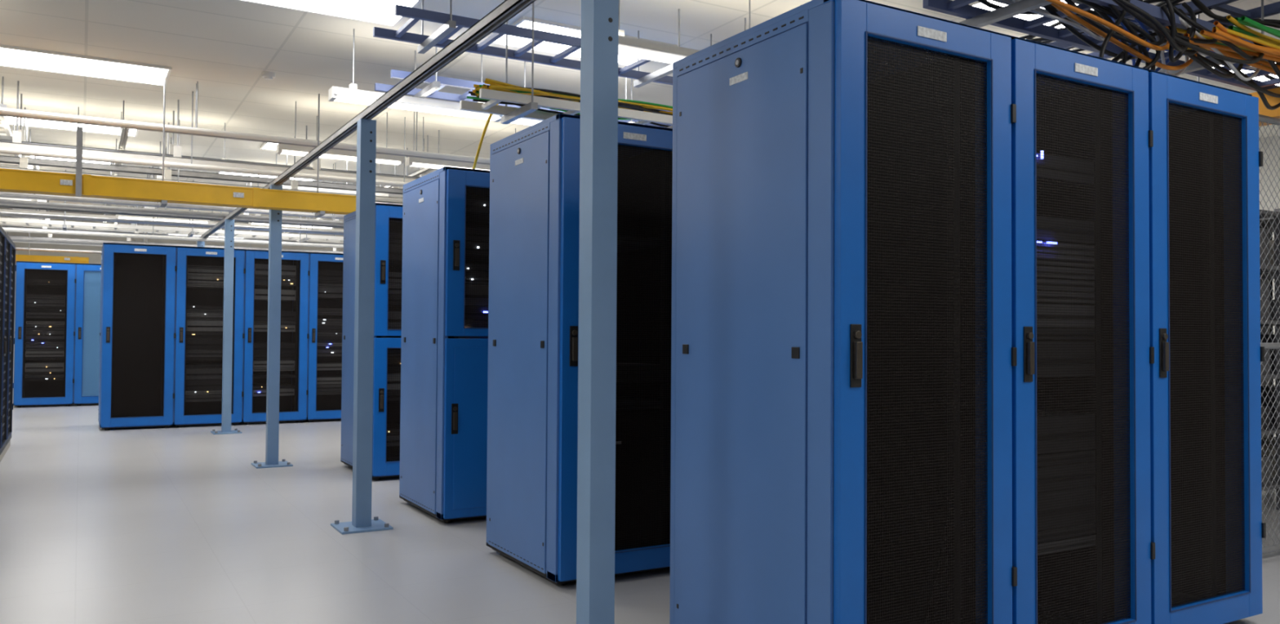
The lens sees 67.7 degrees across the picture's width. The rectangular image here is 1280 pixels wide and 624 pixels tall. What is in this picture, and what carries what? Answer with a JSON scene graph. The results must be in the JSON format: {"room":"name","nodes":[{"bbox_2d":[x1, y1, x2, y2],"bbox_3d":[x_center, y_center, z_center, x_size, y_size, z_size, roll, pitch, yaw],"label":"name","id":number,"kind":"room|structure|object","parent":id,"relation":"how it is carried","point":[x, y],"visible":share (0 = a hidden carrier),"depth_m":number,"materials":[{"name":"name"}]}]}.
{"room":"server room","nodes":[
{"label":"server room","id":0,"kind":"room"},
{"bbox_2d":[4,231,343,382],"bbox_3d":[-8.565,-0.061,20.544,15.000,3.200,0.100,1,-1,-30],"label":"wall","id":1,"kind":"structure","parent":0,"point":[93,258],"depth_m":19.03,"materials":[{"name":"paint"}]},
{"bbox_2d":[0,387,1279,623],"bbox_3d":[-1.847,1.382,9.037,15.000,0.100,26.500,1,-1,-30],"label":"floor","id":2,"kind":"structure","parent":0,"point":[173,524],"depth_m":5.07,"materials":[{"name":"concrete"}]},
{"bbox_2d":[0,225,5,454],"bbox_3d":[-5.613,0.284,7.518,0.980,1.980,0.756,1,-1,-30],"label":"tall cabinet","id":3,"kind":"object","parent":2,"relation":"on","point":[2,256],"visible":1,"depth_m":8.02,"materials":[{"name":"black metal"}]},
{"bbox_2d":[0,231,11,462],"bbox_3d":[-5.992,0.296,8.165,0.980,1.980,0.756,1,-1,-30],"label":"tall cabinet","id":4,"kind":"object","parent":2,"relation":"on","point":[7,240],"visible":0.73,"depth_m":8.65,"materials":[{"name":"black"}]},
{"bbox_2d":[4,239,16,453],"bbox_3d":[-6.372,0.307,8.812,0.980,1.980,0.756,1,-1,-30],"label":"tall cabinet","id":5,"kind":"object","parent":2,"relation":"on","point":[13,268],"visible":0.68,"depth_m":9.30,"materials":[{"name":"black"}]},
{"bbox_2d":[13,261,75,407],"bbox_3d":[-8.949,0.337,14.366,0.772,2.130,0.924,1,-1,-30],"label":"tall cabinet","id":6,"kind":"object","parent":2,"relation":"on","point":[45,313],"visible":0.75,"depth_m":14.04,"materials":[{"name":"blue metal"}]},
{"bbox_2d":[73,262,101,405],"bbox_3d":[-8.303,0.349,14.744,0.772,2.130,0.924,1,-1,-30],"label":"tall cabinet","id":7,"kind":"object","parent":2,"relation":"on","point":[88,276],"visible":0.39,"depth_m":14.27,"materials":[{"name":"blue metal"}]},
{"bbox_2d":[97,242,177,430],"bbox_3d":[-5.973,0.290,11.324,0.772,2.130,0.924,1,-1,-30],"label":"tall cabinet","id":8,"kind":"object","parent":2,"relation":"on","point":[137,335],"visible":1,"depth_m":11.04,"materials":[{"name":"blue painted metal"},{"name":"black perforated metal"}]},
{"bbox_2d":[196,240,204,247],"bbox_3d":[-6.105,0.203,13.220,0.290,2.385,0.290,1,-1,-30],"label":"steel post","id":9,"kind":"object","parent":2,"relation":"on","point":[199,243],"visible":0.12,"depth_m":13.21,"materials":[{"name":"blue metal"}]},
{"bbox_2d":[199,0,535,237],"bbox_3d":[-2.256,-1.130,6.697,0.050,0.045,15.600,1,-1,-30],"label":"rail","id":10,"kind":"object","parent":9,"relation":"on","point":[505,11],"visible":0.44,"depth_m":4.74,"materials":[{"name":"grey metal"}]},
{"bbox_2d":[173,245,245,426],"bbox_3d":[-5.327,0.302,11.702,0.772,2.130,0.924,1,-1,-30],"label":"tall cabinet","id":11,"kind":"object","parent":2,"relation":"on","point":[199,280],"visible":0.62,"depth_m":11.35,"materials":[{"name":"blue metal"}]},
{"bbox_2d":[210,218,242,434],"bbox_3d":[-4.613,0.157,10.676,0.290,2.385,0.290,1,-1,-30],"label":"steel post","id":12,"kind":"object","parent":2,"relation":"on","point":[228,224],"visible":1,"depth_m":10.64,"materials":[{"name":"blue metal"}]},
{"bbox_2d":[251,184,293,468],"bbox_3d":[-3.120,0.111,8.131,0.290,2.385,0.290,1,-1,-30],"label":"steel post","id":13,"kind":"object","parent":2,"relation":"on","point":[275,215],"visible":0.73,"depth_m":8.09,"materials":[{"name":"blue metal"}]},
{"bbox_2d":[242,248,309,424],"bbox_3d":[-4.681,0.315,12.081,0.772,2.130,0.924,1,-1,-30],"label":"tall cabinet","id":14,"kind":"object","parent":2,"relation":"on","point":[294,335],"visible":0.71,"depth_m":11.78,"materials":[{"name":"blue metal"}]},
{"bbox_2d":[306,252,343,422],"bbox_3d":[-4.036,0.327,12.459,0.772,2.130,0.924,1,-1,-30],"label":"tall cabinet","id":15,"kind":"object","parent":2,"relation":"on","point":[325,313],"visible":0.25,"depth_m":12.04,"materials":[{"name":"blue metal"}]},
{"bbox_2d":[330,118,393,534],"bbox_3d":[-1.618,0.065,5.593,0.290,2.385,0.290,1,-1,-30],"label":"steel post","id":16,"kind":"object","parent":2,"relation":"on","point":[362,521],"visible":1,"depth_m":5.56,"materials":[{"name":"blue metal"}]},
{"bbox_2d":[340,202,402,479],"bbox_3d":[-1.956,0.240,7.875,0.772,2.130,1.030,1,-1,-30],"label":"tall cabinet","id":17,"kind":"object","parent":2,"relation":"on","point":[388,217],"visible":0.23,"depth_m":7.36,"materials":[{"name":"blue metal"}]},
{"bbox_2d":[399,166,489,523],"bbox_3d":[-1.049,0.210,6.191,0.772,2.130,0.910,1,-1,-30],"label":"tall cabinet","id":18,"kind":"object","parent":2,"relation":"on","point":[446,210],"visible":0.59,"depth_m":5.75,"materials":[{"name":"blue metal"}]},
{"bbox_2d":[486,113,672,585],"bbox_3d":[-0.246,0.184,4.788,0.772,2.130,0.890,1,-1,-30],"label":"tall cabinet","id":19,"kind":"object","parent":2,"relation":"on","point":[534,228],"visible":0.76,"depth_m":4.50,"materials":[{"name":"blue metal"}]},
{"bbox_2d":[576,0,618,623],"bbox_3d":[-0.136,0.019,3.043,0.290,2.385,0.290,1,-1,-30],"label":"steel post","id":20,"kind":"object","parent":2,"relation":"on","point":[599,42],"visible":1,"depth_m":3.01,"materials":[{"name":"blue metal"}]},
{"bbox_2d":[669,0,1017,623],"bbox_3d":[0.663,0.157,3.249,0.772,2.130,0.900,1,-1,-30],"label":"tall cabinet","id":21,"kind":"object","parent":2,"relation":"on","point":[843,356],"visible":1,"depth_m":3.00,"materials":[{"name":"blue metal"}]},
{"bbox_2d":[1005,34,1155,623],"bbox_3d":[1.308,0.169,3.627,0.772,2.130,0.900,1,-1,-30],"label":"tall cabinet","id":22,"kind":"object","parent":2,"relation":"on","point":[1083,549],"visible":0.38,"depth_m":3.36,"materials":[{"name":"blue metal"}]},
{"bbox_2d":[1142,67,1266,623],"bbox_3d":[1.954,0.182,4.006,0.772,2.130,0.900,1,-1,-30],"label":"tall cabinet","id":23,"kind":"object","parent":2,"relation":"on","point":[1208,529],"visible":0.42,"depth_m":3.73,"materials":[{"name":"blue metal"}]},
{"bbox_2d":[1259,217,1275,482],"bbox_3d":[4.604,0.326,6.869,0.900,2.000,0.600,1,-1,-30],"label":"storage shelf","id":24,"kind":"object","parent":2,"relation":"on","point":[1271,220],"visible":0.08,"depth_m":6.59,"materials":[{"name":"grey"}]},
{"bbox_2d":[1258,114,1279,554],"bbox_3d":[4.001,0.135,5.382,4.100,2.310,0.049,1,-1,-30],"label":"fence","id":25,"kind":"object","parent":2,"relation":"on","point":[1268,119],"visible":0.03,"depth_m":4.96,"materials":[{"name":"metal"}]},
{"bbox_2d":[1259,208,1279,510],"bbox_3d":[3.741,0.310,6.363,0.900,2.000,0.600,1,-1,-30],"label":"storage shelf","id":26,"kind":"object","parent":2,"relation":"on","point":[1268,215],"visible":0.04,"depth_m":6.32,"materials":[{"name":"grey metal"}]},
{"bbox_2d":[0,0,1279,236],"bbox_3d":[-1.825,-1.917,9.109,15.000,0.100,26.500,1,-1,-30],"label":"ceiling","id":27,"kind":"structure","parent":0,"point":[226,46],"depth_m":7.37,"materials":[{"name":"paint"}]},
{"bbox_2d":[0,75,44,219],"bbox_3d":[-7.992,-1.706,12.155,0.450,0.270,11.000,1,-1,-30],"label":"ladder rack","id":28,"kind":"object","parent":27,"relation":"hanging from","point":[8,135],"visible":0.1,"depth_m":9.02,"materials":[{"name":"white metal"}]},
{"bbox_2d":[0,196,46,201],"bbox_3d":[-8.035,-1.599,11.780,1.200,0.501,0.144,1,-1,-30],"label":"light strip","id":29,"kind":"object","parent":27,"relation":"hanging from","point":[11,198],"visible":0.04,"depth_m":11.88,"materials":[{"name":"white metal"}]},
{"bbox_2d":[15,232,88,263],"bbox_3d":[-10.334,-1.280,15.296,2.600,1.015,0.260,1,-1,-30],"label":"duct","id":30,"kind":"object","parent":27,"relation":"hanging from","point":[28,257],"visible":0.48,"depth_m":15.60,"materials":[{"name":"metal"}]},
{"bbox_2d":[19,155,111,164],"bbox_3d":[-7.075,-1.838,11.536,1.200,0.020,0.600,1,-1,-30],"label":"ceiling light","id":31,"kind":"object","parent":27,"relation":"attached to","point":[37,157],"depth_m":11.52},
{"bbox_2d":[0,115,138,137],"bbox_3d":[-5.680,-1.874,9.514,1.200,0.020,0.600,1,-1,-30],"label":"ceiling light","id":32,"kind":"object","parent":27,"relation":"attached to","point":[31,122],"depth_m":9.64,"materials":[{"name":"white plastic"}]},
{"bbox_2d":[13,206,144,245],"bbox_3d":[-7.495,-1.377,14.412,8.200,0.823,0.048,1,-1,-30],"label":"conduit","id":33,"kind":"object","parent":27,"relation":"hanging from","point":[144,206],"visible":0.02,"depth_m":13.84,"materials":[{"name":"white metal"}]},
{"bbox_2d":[0,44,171,85],"bbox_3d":[-4.329,-1.911,7.408,1.200,0.020,0.600,1,-1,-30],"label":"ceiling light","id":34,"kind":"object","parent":27,"relation":"attached to","point":[13,56],"depth_m":7.40,"materials":[{"name":"white plastic"}]},
{"bbox_2d":[102,100,129,222],"bbox_3d":[-6.812,-1.641,12.267,0.050,0.380,10.000,1,-1,-30],"label":"strut","id":35,"kind":"object","parent":27,"relation":"hanging from","point":[124,133],"depth_m":8.57,"materials":[{"name":"grey metal"}]},
{"bbox_2d":[7,208,250,253],"bbox_3d":[-8.709,-1.365,16.482,8.200,0.773,0.048,1,-1,-30],"label":"conduit","id":36,"kind":"object","parent":27,"relation":"hanging from","point":[16,248],"visible":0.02,"depth_m":15.89,"materials":[{"name":"metal"}]},
{"bbox_2d":[115,204,209,223],"bbox_3d":[-6.816,-1.550,13.654,1.200,0.501,0.144,1,-1,-30],"label":"light strip","id":37,"kind":"object","parent":27,"relation":"hanging from","point":[117,216],"visible":0.58,"depth_m":13.60,"materials":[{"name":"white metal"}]},
{"bbox_2d":[0,165,340,227],"bbox_3d":[-5.942,-1.527,12.659,9.500,0.580,0.070,1,-1,-30],"label":"strut","id":38,"kind":"object","parent":27,"relation":"hanging from","point":[38,200],"depth_m":12.40,"materials":[{"name":"grey metal"}]},
{"bbox_2d":[0,205,343,231],"bbox_3d":[-6.802,-1.550,14.126,9.500,0.480,0.070,1,-1,-30],"label":"strut","id":39,"kind":"object","parent":27,"relation":"hanging from","point":[42,211],"depth_m":13.52,"materials":[{"name":"grey metal"}]},
{"bbox_2d":[0,200,343,243],"bbox_3d":[-7.915,-1.526,16.023,9.500,0.460,0.070,1,-1,-30],"label":"strut","id":40,"kind":"object","parent":27,"relation":"hanging from","point":[12,225],"depth_m":15.62,"materials":[{"name":"grey metal"}]},
{"bbox_2d":[0,169,343,242],"bbox_3d":[-6.703,-1.440,12.964,8.500,0.750,0.500,1,-1,-30],"label":"ladder rack","id":41,"kind":"object","parent":27,"relation":"hanging from","point":[64,224],"visible":0.52,"depth_m":12.94,"materials":[{"name":"white metal"}]},
{"bbox_2d":[0,146,343,224],"bbox_3d":[-5.319,-1.479,10.704,8.200,0.753,0.048,1,-1,-30],"label":"conduit","id":42,"kind":"object","parent":27,"relation":"hanging from","point":[2,201],"visible":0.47,"depth_m":10.64,"materials":[{"name":"metal"}]},
{"bbox_2d":[0,180,343,218],"bbox_3d":[-5.673,-1.543,11.310,8.200,0.603,0.048,1,-1,-30],"label":"conduit","id":43,"kind":"object","parent":27,"relation":"attached to","point":[2,194],"visible":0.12,"depth_m":11.21,"materials":[{"name":"metal"}]},
{"bbox_2d":[0,166,343,235],"bbox_3d":[-5.977,-1.458,11.825,8.200,0.753,0.048,1,-1,-30],"label":"conduit","id":44,"kind":"object","parent":27,"relation":"hanging from","point":[2,213],"visible":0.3,"depth_m":11.78,"materials":[{"name":"metal"}]},
{"bbox_2d":[0,147,343,225],"bbox_3d":[-5.370,-1.477,10.790,8.200,0.753,0.048,1,-1,-30],"label":"conduit","id":45,"kind":"object","parent":27,"relation":"hanging from","point":[166,148],"visible":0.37,"depth_m":10.75,"materials":[{"name":"white metal"}]},
{"bbox_2d":[0,165,345,219],"bbox_3d":[-5.740,-1.573,12.314,9.500,0.500,0.070,1,-1,-30],"label":"strut","id":46,"kind":"object","parent":27,"relation":"hanging from","point":[37,166],"depth_m":12.00,"materials":[{"name":"grey metal"}]},
{"bbox_2d":[1,200,343,244],"bbox_3d":[-7.309,-1.460,14.987,9.500,0.630,0.070,1,-1,-30],"label":"strut","id":47,"kind":"object","parent":27,"relation":"hanging from","point":[43,227],"depth_m":14.75,"materials":[{"name":"grey metal"}]},
{"bbox_2d":[2,174,343,248],"bbox_3d":[-6.382,-1.391,12.514,8.200,0.863,0.048,1,-1,-30],"label":"conduit","id":48,"kind":"object","parent":27,"relation":"hanging from","point":[7,229],"visible":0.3,"depth_m":12.51,"materials":[{"name":"white metal"}]},
{"bbox_2d":[120,111,226,159],"bbox_3d":[-4.502,-1.642,9.216,1.200,0.481,0.144,1,-1,-30],"label":"light strip","id":49,"kind":"object","parent":27,"relation":"hanging from","point":[121,111],"visible":0.14,"depth_m":9.44,"materials":[{"name":"white metal"}]},
{"bbox_2d":[8,210,343,253],"bbox_3d":[-8.725,-1.466,17.403,9.500,0.530,0.070,1,-1,-30],"label":"strut","id":50,"kind":"object","parent":27,"relation":"hanging from","point":[50,235],"depth_m":17.27,"materials":[{"name":"grey metal"}]},
{"bbox_2d":[0,155,354,227],"bbox_3d":[-5.437,-1.492,11.795,9.500,0.680,0.070,1,-1,-30],"label":"strut","id":51,"kind":"object","parent":27,"relation":"hanging from","point":[2,206],"depth_m":11.50,"materials":[{"name":"grey metal"}]},
{"bbox_2d":[10,223,343,253],"bbox_3d":[-7.065,-1.365,13.678,8.200,0.873,0.048,1,-1,-30],"label":"conduit","id":52,"kind":"object","parent":27,"relation":"hanging from","point":[19,239],"visible":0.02,"depth_m":13.21,"materials":[{"name":"metal"}]},
{"bbox_2d":[177,120,179,182],"bbox_3d":[-4.510,-1.508,9.324,8.200,0.743,0.048,1,-1,-30],"label":"conduit","id":53,"kind":"object","parent":27,"relation":"hanging from","point":[179,120],"visible":0.09,"depth_m":9.32,"materials":[{"name":"white metal"}]},
{"bbox_2d":[0,75,390,217],"bbox_3d":[-4.789,-1.398,6.959,5.930,1.070,0.235,1,-1,-30],"label":"duct","id":54,"kind":"object","parent":27,"relation":"hanging from","point":[78,184],"visible":0.8,"depth_m":7.51,"materials":[{"name":"metal"}]},
{"bbox_2d":[0,118,403,194],"bbox_3d":[-4.450,-1.632,10.116,9.500,0.460,0.070,1,-1,-30],"label":"strut","id":55,"kind":"object","parent":27,"relation":"hanging from","point":[6,159],"depth_m":9.90,"materials":[{"name":"grey metal"}]},
{"bbox_2d":[0,106,407,204],"bbox_3d":[-4.222,-1.554,9.726,9.500,0.630,0.070,1,-1,-30],"label":"strut","id":56,"kind":"object","parent":27,"relation":"hanging from","point":[23,161],"depth_m":9.46,"materials":[{"name":"grey metal"}]},
{"bbox_2d":[0,91,408,186],"bbox_3d":[-3.852,-1.564,8.204,8.200,0.673,0.048,1,-1,-30],"label":"conduit","id":57,"kind":"object","parent":27,"relation":"hanging from","point":[2,150],"visible":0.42,"depth_m":8.19,"materials":[{"name":"white metal"}]},
{"bbox_2d":[166,208,244,238],"bbox_3d":[-7.289,-1.501,16.042,1.200,0.501,0.144,1,-1,-30],"label":"light strip","id":58,"kind":"object","parent":27,"relation":"hanging from","point":[177,208],"visible":0.16,"depth_m":15.91,"materials":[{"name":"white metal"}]},
{"bbox_2d":[0,93,426,178],"bbox_3d":[-3.918,-1.639,9.210,9.500,0.480,0.070,1,-1,-30],"label":"strut","id":59,"kind":"object","parent":27,"relation":"hanging from","point":[171,145],"depth_m":8.93,"materials":[{"name":"grey metal"}]},
{"bbox_2d":[27,128,402,204],"bbox_3d":[-4.779,-1.587,10.675,9.500,0.530,0.070,1,-1,-30],"label":"strut","id":60,"kind":"object","parent":27,"relation":"hanging from","point":[31,166],"depth_m":10.40,"materials":[{"name":"grey metal"}]},
{"bbox_2d":[0,80,439,182],"bbox_3d":[-3.666,-1.596,8.778,9.500,0.580,0.070,1,-1,-30],"label":"conduit","id":61,"kind":"object","parent":27,"relation":"hanging from","point":[16,143],"depth_m":8.48,"materials":[{"name":"white metal"}]},
{"bbox_2d":[0,80,489,163],"bbox_3d":[-3.659,-1.690,7.879,8.200,0.433,0.048,1,-1,-30],"label":"conduit","id":62,"kind":"object","parent":27,"relation":"hanging from","point":[2,110],"visible":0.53,"depth_m":7.93,"materials":[{"name":"white metal"}]},
{"bbox_2d":[0,83,489,164],"bbox_3d":[-3.699,-1.688,7.948,8.200,0.433,0.048,1,-1,-30],"label":"conduit","id":63,"kind":"object","parent":27,"relation":"hanging from","point":[1,114],"visible":0.31,"depth_m":7.99,"materials":[{"name":"metal"}]},
{"bbox_2d":[216,171,315,181],"bbox_3d":[-5.005,-1.799,12.750,1.200,0.020,0.600,1,-1,-30],"label":"ceiling light","id":64,"kind":"object","parent":27,"relation":"hanging from","point":[222,172],"depth_m":12.63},
{"bbox_2d":[259,142,277,150],"bbox_3d":[-3.593,-1.833,10.738,1.200,0.020,0.600,1,-1,-30],"label":"ceiling light","id":65,"kind":"object","parent":27,"relation":"attached to","point":[273,146],"depth_m":10.61,"materials":[{"name":"white plastic"}]},
{"bbox_2d":[262,71,275,79],"bbox_3d":[-2.962,-1.882,7.607,0.100,0.050,0.100,1,-1,-30],"label":"smoke detector","id":66,"kind":"object","parent":27,"relation":"attached to","point":[268,75],"visible":1,"depth_m":7.58,"materials":[{"name":"white plastic"}]},
{"bbox_2d":[248,222,333,229],"bbox_3d":[-5.197,-1.526,14.255,1.200,0.501,0.144,1,-1,-30],"label":"light strip","id":67,"kind":"object","parent":27,"relation":"hanging from","point":[249,223],"visible":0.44,"depth_m":14.26,"materials":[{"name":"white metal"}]},
{"bbox_2d":[238,0,422,26],"bbox_3d":[-2.004,-1.930,5.816,1.200,0.020,0.600,1,-1,-30],"label":"ceiling light","id":68,"kind":"object","parent":27,"relation":"attached to","point":[375,11],"depth_m":6.03,"materials":[{"name":"white plastic"}]},
{"bbox_2d":[280,184,388,196],"bbox_3d":[-3.498,-1.587,10.963,1.200,0.501,0.144,1,-1,-30],"label":"light strip","id":69,"kind":"object","parent":27,"relation":"hanging from","point":[283,186],"visible":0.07,"depth_m":10.87,"materials":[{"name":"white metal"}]},
{"bbox_2d":[275,101,404,165],"bbox_3d":[-2.731,-1.641,8.747,1.120,0.481,0.144,1,-1,-30],"label":"light strip","id":70,"kind":"object","parent":27,"relation":"hanging from","point":[282,148],"visible":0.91,"depth_m":8.67,"materials":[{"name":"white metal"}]},
{"bbox_2d":[284,134,435,233],"bbox_3d":[-4.397,-1.594,13.683,0.050,0.380,10.000,1,-1,-30],"label":"strut","id":71,"kind":"object","parent":27,"relation":"hanging from","point":[424,170],"depth_m":10.16,"materials":[{"name":"grey metal"}]},
{"bbox_2d":[328,28,503,121],"bbox_3d":[-1.551,-1.667,6.715,1.220,0.501,0.144,1,-1,-30],"label":"light strip","id":72,"kind":"object","parent":27,"relation":"hanging from","point":[351,95],"visible":0.83,"depth_m":6.63,"materials":[{"name":"white metal"}]},
{"bbox_2d":[405,116,515,170],"bbox_3d":[-1.666,-1.620,9.371,1.250,0.481,0.144,1,-1,-30],"label":"light strip","id":73,"kind":"object","parent":27,"relation":"hanging from","point":[410,161],"visible":0.44,"depth_m":9.14,"materials":[{"name":"white metal"}]},
{"bbox_2d":[374,46,672,127],"bbox_3d":[0.254,-1.692,7.809,4.720,0.380,0.540,1,-1,-30],"label":"ladder rack","id":74,"kind":"object","parent":27,"relation":"hanging from","point":[437,82],"visible":0.17,"depth_m":6.79,"materials":[{"name":"blue"}]},
{"bbox_2d":[373,0,679,87],"bbox_3d":[0.748,-1.714,6.632,5.060,0.380,0.570,1,-1,-30],"label":"ladder rack","id":75,"kind":"object","parent":27,"relation":"hanging from","point":[453,24],"visible":0.25,"depth_m":5.66,"materials":[{"name":"blue"}]},
{"bbox_2d":[510,61,635,125],"bbox_3d":[-0.464,-1.646,7.352,1.220,0.501,0.144,1,-1,-30],"label":"light strip","id":76,"kind":"object","parent":27,"relation":"hanging from","point":[523,121],"visible":0.07,"depth_m":7.12,"materials":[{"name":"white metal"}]},
{"bbox_2d":[492,16,678,67],"bbox_3d":[-0.391,-1.899,6.762,1.200,0.020,0.600,1,-1,-30],"label":"ceiling light","id":77,"kind":"object","parent":27,"relation":"attached to","point":[525,21],"depth_m":6.65,"materials":[{"name":"white plastic"}]},
{"bbox_2d":[459,1,746,128],"bbox_3d":[1.016,-1.508,6.623,4.600,0.790,0.450,1,-1,-30],"label":"cable tray","id":78,"kind":"object","parent":27,"relation":"hanging from","point":[532,103],"visible":0.2,"depth_m":5.60,"materials":[{"name":"white galvanised steel"}]},
{"bbox_2d":[466,84,672,119],"bbox_3d":[0.815,-1.237,6.512,4.059,0.076,0.401,1,-1,-30],"label":"cable","id":79,"kind":"object","parent":78,"relation":"on","point":[480,85],"visible":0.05,"depth_m":5.81,"materials":[{"name":"green plastic"}]},
{"bbox_2d":[468,84,672,127],"bbox_3d":[0.828,-1.232,6.490,4.055,0.084,0.359,1,-1,-30],"label":"cable bundle","id":80,"kind":"object","parent":78,"relation":"on","point":[639,108],"visible":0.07,"depth_m":5.68,"materials":[{"name":"black"}]},
{"bbox_2d":[472,14,1279,168],"bbox_3d":[2.145,-1.076,5.721,5.736,0.449,3.190,1,-1,-27],"label":"cable bundle","id":81,"kind":"object","parent":78,"relation":"on","point":[1268,41],"visible":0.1,"depth_m":5.40,"materials":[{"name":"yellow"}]},
{"bbox_2d":[618,0,750,63],"bbox_3d":[0.272,-1.681,5.524,1.200,0.501,0.144,1,-1,-30],"label":"light strip","id":82,"kind":"object","parent":27,"relation":"hanging from","point":[628,46],"visible":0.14,"depth_m":5.35,"materials":[{"name":"white plastic"}]},
{"bbox_2d":[968,0,1093,27],"bbox_3d":[2.637,-1.895,6.045,1.200,0.020,0.600,1,-1,-30],"label":"ceiling light","id":83,"kind":"object","parent":27,"relation":"hanging from","point":[1028,17],"depth_m":6.08,"materials":[{"name":"white plastic"}]},
{"bbox_2d":[923,0,1279,90],"bbox_3d":[3.445,-1.574,5.151,4.900,0.690,0.550,1,-1,-30],"label":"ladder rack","id":84,"kind":"object","parent":27,"relation":"hanging from","point":[1004,17],"visible":0.38,"depth_m":4.34,"materials":[{"name":"blue"}]},
{"bbox_2d":[977,0,1279,110],"bbox_3d":[2.285,-1.236,5.423,5.055,0.789,3.967,0,-1,26],"label":"cable bundle","id":85,"kind":"object","parent":84,"relation":"on","point":[1180,42],"visible":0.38,"depth_m":4.21,"materials":[{"name":"black"}]},
{"bbox_2d":[996,0,1277,80],"bbox_3d":[3.378,-1.232,5.029,4.132,0.304,0.484,1,-1,-30],"label":"bundle","id":86,"kind":"object","parent":84,"relation":"on","point":[1042,11],"visible":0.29,"depth_m":4.32,"materials":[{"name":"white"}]},
{"bbox_2d":[1045,0,1279,73],"bbox_3d":[3.574,-1.223,4.986,4.838,0.312,0.467,1,-1,-30],"label":"cable","id":87,"kind":"object","parent":84,"relation":"on","point":[1272,54],"visible":0.84,"depth_m":4.17,"materials":[{"name":"orange plastic"}]},
{"bbox_2d":[1107,14,1255,71],"bbox_3d":[3.745,-1.232,5.336,4.186,0.290,0.386,1,-1,-30],"label":"bundle","id":88,"kind":"object","parent":84,"relation":"on","point":[1142,24],"visible":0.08,"depth_m":4.38,"materials":[{"name":"blue"}]},
{"bbox_2d":[1215,15,1279,50],"bbox_3d":[4.157,-1.246,5.212,3.605,0.078,0.249,1,-1,-30],"label":"cable","id":89,"kind":"object","parent":84,"relation":"on","point":[1245,20],"visible":0.34,"depth_m":4.28,"materials":[{"name":"green plastic"}]},
{"bbox_2d":[1046,0,1279,58],"bbox_3d":[2.164,-1.663,6.053,0.500,0.490,5.800,1,-1,-30],"label":"ladder rack","id":90,"kind":"object","parent":27,"relation":"hanging from","point":[1271,9],"visible":0.03,"depth_m":4.75,"materials":[{"name":"blue"}]},
{"bbox_2d":[1196,13,1279,126],"bbox_3d":[3.741,-1.488,5.236,0.260,0.855,1.400,1,-1,-30],"label":"duct","id":91,"kind":"object","parent":27,"relation":"hanging from","point":[1272,100],"visible":0.02,"depth_m":5.37,"materials":[{"name":"orange orange-yellow plastic"}]},
{"bbox_2d":[1212,65,1279,85],"bbox_3d":[4.905,-1.853,7.317,1.200,0.020,0.600,1,-1,-30],"label":"ceiling light","id":92,"kind":"object","parent":27,"relation":"hanging from","point":[1262,78],"depth_m":7.51,"materials":[{"name":"white plastic"}]},
{"bbox_2d":[1258,135,1279,436],"bbox_3d":[4.676,-0.142,12.891,0.100,3.200,26.500,1,-1,-30],"label":"wall","id":93,"kind":"structure","parent":0,"point":[1268,140],"depth_m":9.78,"materials":[{"name":"paint"}]}
]}

